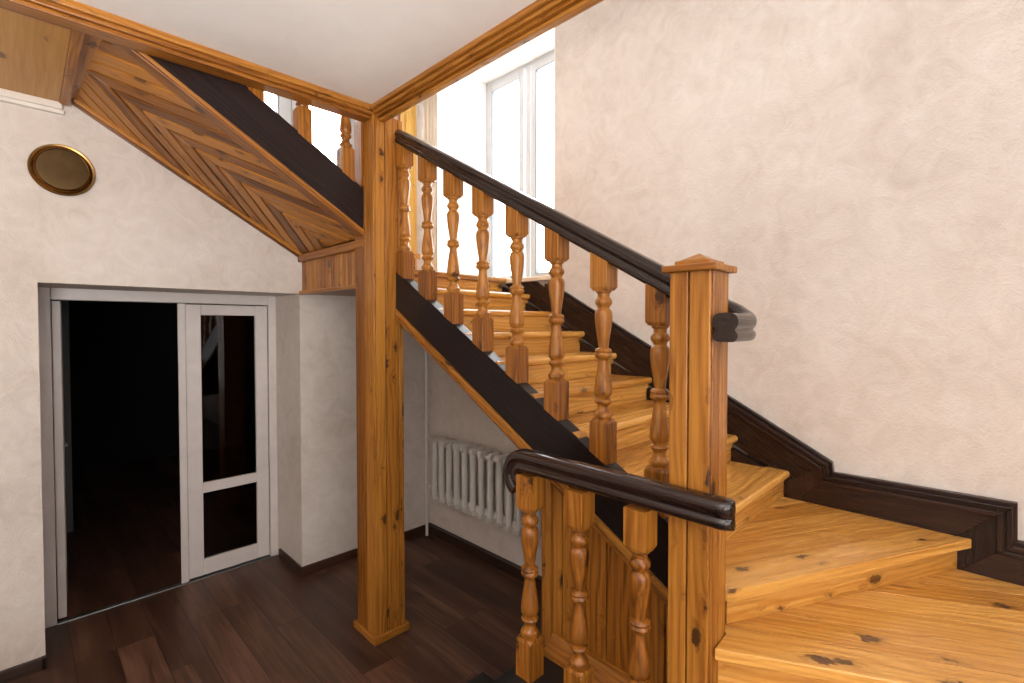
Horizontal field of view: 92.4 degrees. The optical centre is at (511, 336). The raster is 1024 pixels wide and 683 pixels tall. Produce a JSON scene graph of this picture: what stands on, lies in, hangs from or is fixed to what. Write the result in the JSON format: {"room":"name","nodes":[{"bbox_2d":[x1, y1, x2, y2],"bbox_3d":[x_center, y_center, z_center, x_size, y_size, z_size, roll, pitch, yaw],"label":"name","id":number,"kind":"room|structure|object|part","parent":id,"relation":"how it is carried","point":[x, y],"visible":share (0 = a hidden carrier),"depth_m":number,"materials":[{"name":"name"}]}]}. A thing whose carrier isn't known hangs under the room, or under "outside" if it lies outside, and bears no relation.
{"room":"house stairwell","nodes":[
{"label":"house stairwell","id":0,"kind":"room"},
{"bbox_2d":[0,8,102,114],"bbox_3d":[-3.416,-1.317,1.350,3.520,0.117,1.058,-1,2,-45],"label":"ceiling panel","id":1,"kind":"object","parent":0,"point":[43,65],"visible":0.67,"depth_m":2.41,"materials":[{"name":"brown wood"}]},
{"bbox_3d":[-3.817,-1.297,1.666,3.400,0.062,0.045,-1,2,-45],"label":"cornice","id":2,"kind":"part","parent":1,"relation":"part of","materials":[{"name":"white paint"}]},
{"bbox_2d":[50,300,73,534],"bbox_3d":[-4.904,0.506,4.160,1.730,2.800,0.100,-1,2,-45],"label":"wall","id":3,"kind":"structure","parent":0,"point":[65,303],"depth_m":4.72,"materials":[{"name":"grey paint"}]},
{"bbox_2d":[69,288,278,553],"bbox_3d":[-4.083,0.425,5.509,5.000,2.900,4.650,-1,2,-45],"label":"wall","id":4,"kind":"structure","parent":0,"point":[124,355],"depth_m":7.11,"materials":[{"name":"black"}]},
{"bbox_2d":[0,100,428,670],"bbox_3d":[-3.101,-1.163,2.778,5.980,6.200,0.510,-1,2,-45],"label":"wall","id":5,"kind":"structure","parent":0,"point":[140,226],"depth_m":3.17,"materials":[{"name":"beige paint"}]},
{"bbox_2d":[27,144,95,195],"bbox_3d":[-2.626,-0.970,2.869,0.295,0.295,0.039,-1,2,-45],"label":"brass plate","id":6,"kind":"object","parent":5,"relation":"attached to","point":[59,169],"visible":1,"depth_m":2.85,"materials":[{"name":"gold metal"}]},
{"bbox_2d":[38,287,277,627],"bbox_3d":[-2.799,0.788,3.967,1.484,2.245,0.701,-1,2,-45],"label":"door","id":7,"kind":"structure","parent":5,"relation":"in","point":[227,377],"depth_m":3.91,"materials":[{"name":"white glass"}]},
{"bbox_3d":[-2.312,0.494,4.013,0.395,1.326,0.008,-1,2,-45],"label":"glass pane","id":8,"kind":"part","parent":7,"relation":"part of","materials":[{"name":"black glass"}]},
{"bbox_3d":[-2.312,1.500,4.036,0.395,0.527,0.008,-1,2,-45],"label":"glass pane","id":9,"kind":"part","parent":7,"relation":"part of","materials":[{"name":"black glass"}]},
{"bbox_2d":[0,525,424,682],"bbox_3d":[-3.077,1.899,2.823,5.980,0.075,0.478,-1,2,-45],"label":"baseboard","id":10,"kind":"structure","parent":5,"relation":"attached to","point":[10,674],"depth_m":3.95,"materials":[{"name":"brown wood"}]},
{"bbox_2d":[276,95,354,148],"bbox_3d":[-1.901,-2.045,4.147,1.200,1.500,0.082,-1,2,-45],"label":"window","id":11,"kind":"structure","parent":5,"relation":"in","point":[284,106],"depth_m":4.13,"materials":[{"name":"white plastic"}]},
{"bbox_3d":[-2.099,-2.040,3.935,0.530,1.400,0.062,-1,2,-45],"label":"sash","id":12,"kind":"part","parent":11,"relation":"part of","materials":[{"name":"white plastic"}]},
{"bbox_3d":[-1.689,-2.049,4.345,0.530,1.400,0.062,-1,2,-45],"label":"sash","id":13,"kind":"part","parent":11,"relation":"part of","materials":[{"name":"white plastic"}]},
{"bbox_2d":[401,105,416,252],"bbox_3d":[-1.033,-1.788,4.448,0.385,2.626,0.028,-1,2,-45],"label":"panelling","id":14,"kind":"object","parent":5,"relation":"attached to","point":[408,117],"visible":0.01,"depth_m":4.55,"materials":[{"name":"brown wood"}]},
{"bbox_2d":[8,454,541,682],"bbox_3d":[-1.980,2.001,2.167,6.600,0.100,12.200,-1,2,-45],"label":"floor","id":15,"kind":"structure","parent":0,"point":[262,621],"depth_m":3.42,"materials":[{"name":"brown wood"}]},
{"bbox_2d":[353,112,409,645],"bbox_3d":[-0.863,-0.043,3.196,0.260,3.940,0.286,-1,2,-45],"label":"post","id":16,"kind":"object","parent":15,"relation":"on","point":[379,335],"visible":0.89,"depth_m":3.11,"materials":[{"name":"brown wood"}]},
{"bbox_2d":[73,40,354,256],"bbox_3d":[-1.779,-1.024,3.042,1.342,0.893,0.990,-1,2,-45],"label":"soffit","id":17,"kind":"structure","parent":16,"relation":"attached to","point":[118,94],"depth_m":2.95,"materials":[{"name":"brown wood"}]},
{"bbox_3d":[-2.112,-1.004,3.376,1.342,0.838,0.048,-1,2,-45],"label":"wall moulding","id":18,"kind":"part","parent":17,"relation":"part of","materials":[{"name":"brown wood"}]},
{"bbox_2d":[111,43,363,236],"bbox_3d":[-1.636,-1.349,2.451,1.895,1.456,0.096,-1,2,-45],"label":"stringer","id":19,"kind":"object","parent":16,"relation":"attached to","point":[229,105],"visible":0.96,"depth_m":2.70,"materials":[{"name":"brown wood"}]},
{"bbox_2d":[247,86,263,101],"bbox_3d":[-1.409,-1.724,2.671,0.081,0.900,0.081,1,2,45],"label":"baluster","id":20,"kind":"object","parent":19,"relation":"on","point":[259,93],"visible":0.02,"depth_m":2.66,"materials":[{"name":"brown wood"}]},
{"bbox_2d":[293,102,311,143],"bbox_3d":[-1.224,-1.568,2.859,0.081,0.900,0.081,1,2,45],"label":"baluster","id":21,"kind":"object","parent":19,"relation":"on","point":[302,115],"visible":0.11,"depth_m":2.84,"materials":[{"name":"brown wood"}]},
{"bbox_2d":[336,116,354,181],"bbox_3d":[-1.036,-1.409,3.051,0.081,0.900,0.081,1,2,45],"label":"baluster","id":22,"kind":"object","parent":19,"relation":"on","point":[345,153],"visible":0.42,"depth_m":3.03,"materials":[{"name":"brown wood"}]},
{"bbox_2d":[425,350,431,535],"bbox_3d":[-0.755,0.820,4.548,0.038,2.154,0.254,-1,1,-29],"label":"pipe","id":23,"kind":"object","parent":15,"relation":"on","point":[427,437],"visible":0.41,"depth_m":4.64,"materials":[{"name":"white metal"}]},
{"bbox_2d":[458,671,478,682],"bbox_3d":[-1.826,1.888,0.780,4.860,0.190,0.235,-1,2,-45],"label":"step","id":24,"kind":"structure","parent":15,"relation":"on","point":[475,673],"depth_m":2.52,"materials":[{"name":"brown wood"}]},
{"bbox_2d":[466,672,494,682],"bbox_3d":[-1.702,1.796,0.545,4.705,0.385,0.270,-1,2,-45],"label":"step","id":25,"kind":"structure","parent":15,"relation":"on","point":[482,677],"depth_m":2.24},
{"bbox_2d":[542,479,667,682],"bbox_3d":[0.379,1.286,1.956,0.123,1.339,0.742,-1,2,-45],"label":"panelling","id":26,"kind":"object","parent":15,"relation":"on","point":[608,607],"visible":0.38,"depth_m":2.01,"materials":[{"name":"brown wood"}]},
{"bbox_3d":[0.165,1.280,2.222,0.050,1.339,0.062,-1,2,-45],"label":"corner post","id":27,"kind":"part","parent":26,"relation":"part of","materials":[{"name":"brown wood"}]},
{"bbox_3d":[0.374,1.348,1.936,0.085,0.066,0.605,-1,2,-45],"label":"moulding","id":28,"kind":"part","parent":26,"relation":"part of","materials":[{"name":"brown wood"}]},
{"bbox_2d":[74,0,535,103],"bbox_3d":[-0.428,-1.473,-0.758,4.770,0.300,5.980,-1,2,-45],"label":"ceiling","id":29,"kind":"structure","parent":0,"point":[362,50],"depth_m":2.23,"materials":[{"name":"white paint"}]},
{"bbox_2d":[0,0,373,121],"bbox_3d":[-2.558,-1.345,1.368,4.760,0.092,0.125,-1,2,-45],"label":"beam","id":30,"kind":"structure","parent":29,"relation":"attached to","point":[72,15],"depth_m":2.32,"materials":[{"name":"brown wood"}]},
{"bbox_2d":[372,0,603,122],"bbox_3d":[1.272,-1.330,0.924,0.095,0.102,5.950,-1,2,-45],"label":"beam","id":31,"kind":"structure","parent":29,"relation":"attached to","point":[539,17],"depth_m":2.31,"materials":[{"name":"brown wood"}]},
{"bbox_2d":[492,645,563,682],"bbox_3d":[0.083,1.739,-1.133,4.860,0.575,4.625,-1,2,-45],"label":"floor","id":32,"kind":"structure","parent":0,"point":[553,673],"depth_m":1.99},
{"bbox_2d":[516,472,543,682],"bbox_3d":[0.072,0.970,1.996,0.081,0.820,0.081,-1,2,-45],"label":"baluster","id":33,"kind":"object","parent":32,"relation":"on","point":[529,488],"visible":1,"depth_m":1.97,"materials":[{"name":"brown wood"}]},
{"bbox_2d":[503,448,735,530],"bbox_3d":[0.311,0.563,1.748,0.078,0.192,0.938,-1,2,-45],"label":"handrail","id":34,"kind":"object","parent":33,"relation":"on","point":[711,510],"visible":0.95,"depth_m":1.63,"materials":[{"name":"brown wood"}]},
{"bbox_2d":[564,486,594,682],"bbox_3d":[0.249,0.974,1.820,0.081,0.820,0.081,-1,2,-45],"label":"baluster","id":35,"kind":"object","parent":32,"relation":"on","point":[579,504],"visible":0.99,"depth_m":1.79,"materials":[{"name":"brown wood"}]},
{"bbox_2d":[623,504,656,682],"bbox_3d":[0.427,0.978,1.642,0.081,0.820,0.081,-1,2,-45],"label":"baluster","id":36,"kind":"object","parent":32,"relation":"on","point":[639,523],"visible":1,"depth_m":1.61,"materials":[{"name":"brown wood"}]},
{"bbox_2d":[662,253,736,682],"bbox_3d":[0.608,0.560,1.609,0.179,1.657,0.174,-1,2,-45],"label":"newel post","id":37,"kind":"object","parent":32,"relation":"on","point":[698,372],"visible":0.88,"depth_m":1.55,"materials":[{"name":"brown wood"}]},
{"bbox_2d":[394,272,667,606],"bbox_3d":[-0.019,0.318,2.428,0.088,1.434,2.053,-1,2,-43],"label":"stair stringer","id":38,"kind":"object","parent":37,"relation":"attached to","point":[523,418],"visible":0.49,"depth_m":2.38,"materials":[{"name":"brown wood"}]},
{"bbox_2d":[396,143,413,278],"bbox_3d":[-0.679,-0.792,3.111,0.081,0.860,0.081,-1,2,-45],"label":"baluster","id":39,"kind":"object","parent":38,"relation":"on","point":[404,158],"visible":0.99,"depth_m":3.08,"materials":[{"name":"brown wood"}]},
{"bbox_2d":[418,155,436,299],"bbox_3d":[-0.503,-0.645,2.928,0.081,0.860,0.081,-1,2,-45],"label":"baluster","id":40,"kind":"object","parent":38,"relation":"on","point":[427,172],"visible":1,"depth_m":2.90,"materials":[{"name":"brown wood"}]},
{"bbox_2d":[443,170,463,323],"bbox_3d":[-0.328,-0.499,2.745,0.081,0.860,0.081,-1,2,-45],"label":"baluster","id":41,"kind":"object","parent":38,"relation":"on","point":[453,300],"visible":0.99,"depth_m":2.72,"materials":[{"name":"brown wood"}]},
{"bbox_2d":[395,129,756,341],"bbox_3d":[0.033,-0.649,2.356,0.220,1.293,2.237,-1,2,-39],"label":"handrail","id":42,"kind":"object","parent":41,"relation":"on","point":[737,325],"visible":0.93,"depth_m":2.05,"materials":[{"name":"brown wood"}]},
{"bbox_2d":[472,186,493,351],"bbox_3d":[-0.152,-0.352,2.561,0.081,0.860,0.081,-1,2,-45],"label":"baluster","id":43,"kind":"object","parent":38,"relation":"on","point":[482,204],"visible":1,"depth_m":2.54,"materials":[{"name":"brown wood"}]},
{"bbox_2d":[505,204,528,383],"bbox_3d":[0.023,-0.206,2.378,0.081,0.860,0.081,-1,2,-45],"label":"baluster","id":44,"kind":"object","parent":38,"relation":"on","point":[516,224],"visible":1,"depth_m":2.35,"materials":[{"name":"brown wood"}]},
{"bbox_2d":[544,226,568,420],"bbox_3d":[0.199,-0.060,2.195,0.081,0.860,0.081,-1,2,-45],"label":"baluster","id":45,"kind":"object","parent":38,"relation":"on","point":[556,248],"visible":1,"depth_m":2.17,"materials":[{"name":"brown wood"}]},
{"bbox_2d":[589,252,617,464],"bbox_3d":[0.374,0.087,2.012,0.081,0.860,0.081,-1,2,-45],"label":"baluster","id":46,"kind":"object","parent":38,"relation":"on","point":[603,276],"visible":1,"depth_m":1.99,"materials":[{"name":"brown wood"}]},
{"bbox_2d":[644,283,669,518],"bbox_3d":[0.550,0.233,1.829,0.081,0.860,0.081,-1,2,-45],"label":"baluster","id":47,"kind":"object","parent":38,"relation":"on","point":[657,304],"visible":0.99,"depth_m":1.80,"materials":[{"name":"brown wood"}]},
{"bbox_3d":[1.539,1.357,0.295,0.450,0.139,3.003,-1,2,-45],"label":"step","id":48,"kind":"structure","parent":32,"relation":"on","visible":0},
{"bbox_3d":[2.094,1.205,0.862,1.341,0.139,3.021,-1,2,-45],"label":"step","id":49,"kind":"structure","parent":48,"relation":"on","visible":0},
{"bbox_2d":[715,569,1023,682],"bbox_3d":[2.016,1.050,1.556,2.626,0.139,0.848,0,1,17],"label":"step","id":50,"kind":"structure","parent":49,"relation":"on","point":[955,625],"depth_m":1.59,"materials":[{"name":"brown wood"}]},
{"bbox_2d":[725,497,970,623],"bbox_3d":[1.251,0.904,1.882,1.133,0.139,0.708,-1,2,-45],"label":"step","id":51,"kind":"structure","parent":50,"relation":"on","point":[795,553],"depth_m":1.91,"materials":[{"name":"brown wood"}]},
{"bbox_2d":[726,461,789,540],"bbox_3d":[0.914,0.758,2.209,1.098,0.139,0.306,-1,2,-45],"label":"stair step","id":52,"kind":"structure","parent":51,"relation":"on","point":[754,489],"depth_m":2.30,"materials":[{"name":"brown wood"}]},
{"bbox_2d":[616,434,737,476],"bbox_3d":[0.736,0.614,2.390,1.090,0.139,0.306,-1,2,-45],"label":"stair step","id":53,"kind":"structure","parent":52,"relation":"on","point":[634,459],"depth_m":2.25,"materials":[{"name":"brown wood"}]},
{"bbox_2d":[568,400,668,449],"bbox_3d":[0.558,0.471,2.570,1.082,0.139,0.306,-1,2,-45],"label":"stair step","id":54,"kind":"structure","parent":53,"relation":"on","point":[633,419],"depth_m":2.47,"materials":[{"name":"brown wood"}]},
{"bbox_2d":[530,374,651,415],"bbox_3d":[0.380,0.328,2.751,1.074,0.139,0.306,-1,2,-45],"label":"stair step","id":55,"kind":"structure","parent":54,"relation":"on","point":[625,389],"depth_m":2.76,"materials":[{"name":"brown wood"}]},
{"bbox_2d":[495,351,616,383],"bbox_3d":[0.201,0.185,2.931,1.067,0.139,0.306,-1,2,-45],"label":"stair step","id":56,"kind":"structure","parent":55,"relation":"on","point":[578,364],"depth_m":2.89,"materials":[{"name":"brown wood"}]},
{"bbox_2d":[465,331,584,355],"bbox_3d":[0.023,0.042,3.112,1.059,0.139,0.306,-1,2,-45],"label":"stair step","id":57,"kind":"structure","parent":56,"relation":"on","point":[537,342],"depth_m":3.07,"materials":[{"name":"brown wood"}]},
{"bbox_2d":[438,308,551,331],"bbox_3d":[-0.155,-0.101,3.292,1.051,0.139,0.306,-1,2,-45],"label":"stair step","id":58,"kind":"structure","parent":57,"relation":"on","point":[533,320],"depth_m":3.25,"materials":[{"name":"brown wood"}]},
{"bbox_2d":[437,288,529,310],"bbox_3d":[-0.334,-0.244,3.473,1.044,0.139,0.306,-1,2,-45],"label":"stair step","id":59,"kind":"structure","parent":58,"relation":"on","point":[497,300],"depth_m":3.48,"materials":[{"name":"brown wood"}]},
{"bbox_2d":[311,269,509,295],"bbox_3d":[-0.827,-0.393,3.916,1.180,0.139,1.122,-1,2,-45],"label":"stair landing","id":60,"kind":"structure","parent":59,"relation":"on","point":[466,282],"depth_m":3.67,"materials":[{"name":"brown wood"}]},
{"bbox_2d":[298,239,362,294],"bbox_3d":[-1.296,-0.473,3.502,0.051,0.310,1.040,-1,2,-45],"label":"fascia","id":61,"kind":"object","parent":60,"relation":"attached to","point":[333,268],"visible":0.85,"depth_m":3.50,"materials":[{"name":"brown wood"}]},
{"bbox_3d":[-1.340,-0.332,3.539,0.024,0.028,0.930,-1,2,-45],"label":"rail","id":62,"kind":"part","parent":61,"relation":"part of","materials":[{"name":"brown wood"}]},
{"bbox_3d":[-1.304,-0.599,3.492,0.031,0.056,1.040,-1,2,-45],"label":"rail","id":63,"kind":"part","parent":61,"relation":"part of","materials":[{"name":"brown wood"}]},
{"bbox_2d":[414,253,420,269],"bbox_3d":[-1.082,-0.532,3.793,0.270,0.143,0.920,-1,2,-45],"label":"stair step","id":64,"kind":"structure","parent":60,"relation":"on","point":[416,255],"depth_m":3.54,"materials":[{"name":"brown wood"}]},
{"bbox_2d":[429,0,1023,575],"bbox_3d":[1.828,-1.111,2.673,0.840,6.300,7.630,-1,2,-45],"label":"wall","id":65,"kind":"structure","parent":0,"point":[858,165],"depth_m":2.39,"materials":[{"name":"beige paint"}]},
{"bbox_2d":[423,91,440,271],"bbox_3d":[-0.540,-1.531,4.358,0.107,2.056,0.774,-1,2,-45],"label":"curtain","id":66,"kind":"object","parent":65,"relation":"hanging from","point":[432,105],"visible":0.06,"depth_m":4.47,"materials":[{"name":"beige fabric"}]},
{"bbox_2d":[428,523,541,590],"bbox_3d":[0.286,1.875,3.654,0.050,0.085,3.102,-1,2,-45],"label":"baseboard","id":67,"kind":"structure","parent":65,"relation":"attached to","point":[514,570],"depth_m":4.17,"materials":[{"name":"brown wood"}]},
{"bbox_2d":[430,436,541,537],"bbox_3d":[-0.249,1.194,4.004,0.150,0.570,1.260,-1,2,-45],"label":"radiator","id":68,"kind":"object","parent":65,"relation":"attached to","point":[445,495],"visible":0.77,"depth_m":3.99,"materials":[{"name":"white metal"}]},
{"bbox_2d":[441,28,554,274],"bbox_3d":[0.021,-1.524,4.368,0.686,2.190,1.525,-1,2,-45],"label":"wall","id":69,"kind":"structure","parent":65,"relation":"in","point":[463,103],"depth_m":4.91,"materials":[{"name":"white paint"}]},
{"bbox_2d":[486,50,553,278],"bbox_3d":[0.284,-1.548,4.630,0.082,2.155,1.525,-1,2,-45],"label":"window","id":70,"kind":"structure","parent":65,"relation":"in","point":[527,75],"depth_m":4.73,"materials":[{"name":"white plastic"}]},
{"bbox_3d":[-0.050,-1.555,4.950,0.062,2.055,0.510,-1,2,-45],"label":"sash","id":71,"kind":"part","parent":70,"relation":"part of","materials":[{"name":"white plastic"}]},
{"bbox_3d":[0.491,-1.543,4.410,0.062,2.055,0.820,-1,2,-45],"label":"sash","id":72,"kind":"part","parent":70,"relation":"part of","materials":[{"name":"white plastic"}]},
{"bbox_2d":[502,275,550,283],"bbox_3d":[0.012,-0.447,4.363,0.740,0.035,1.555,-1,2,-45],"label":"windowsill","id":73,"kind":"object","parent":65,"relation":"attached to","point":[545,277],"depth_m":3.70,"materials":[{"name":"brown wood"}]},
{"bbox_2d":[502,282,1023,585],"bbox_3d":[1.650,0.317,2.243,0.066,1.386,4.828,-1,2,-45],"label":"baseboard","id":74,"kind":"structure","parent":65,"relation":"attached to","point":[996,551],"depth_m":2.33,"materials":[{"name":"brown wood"}]}
]}

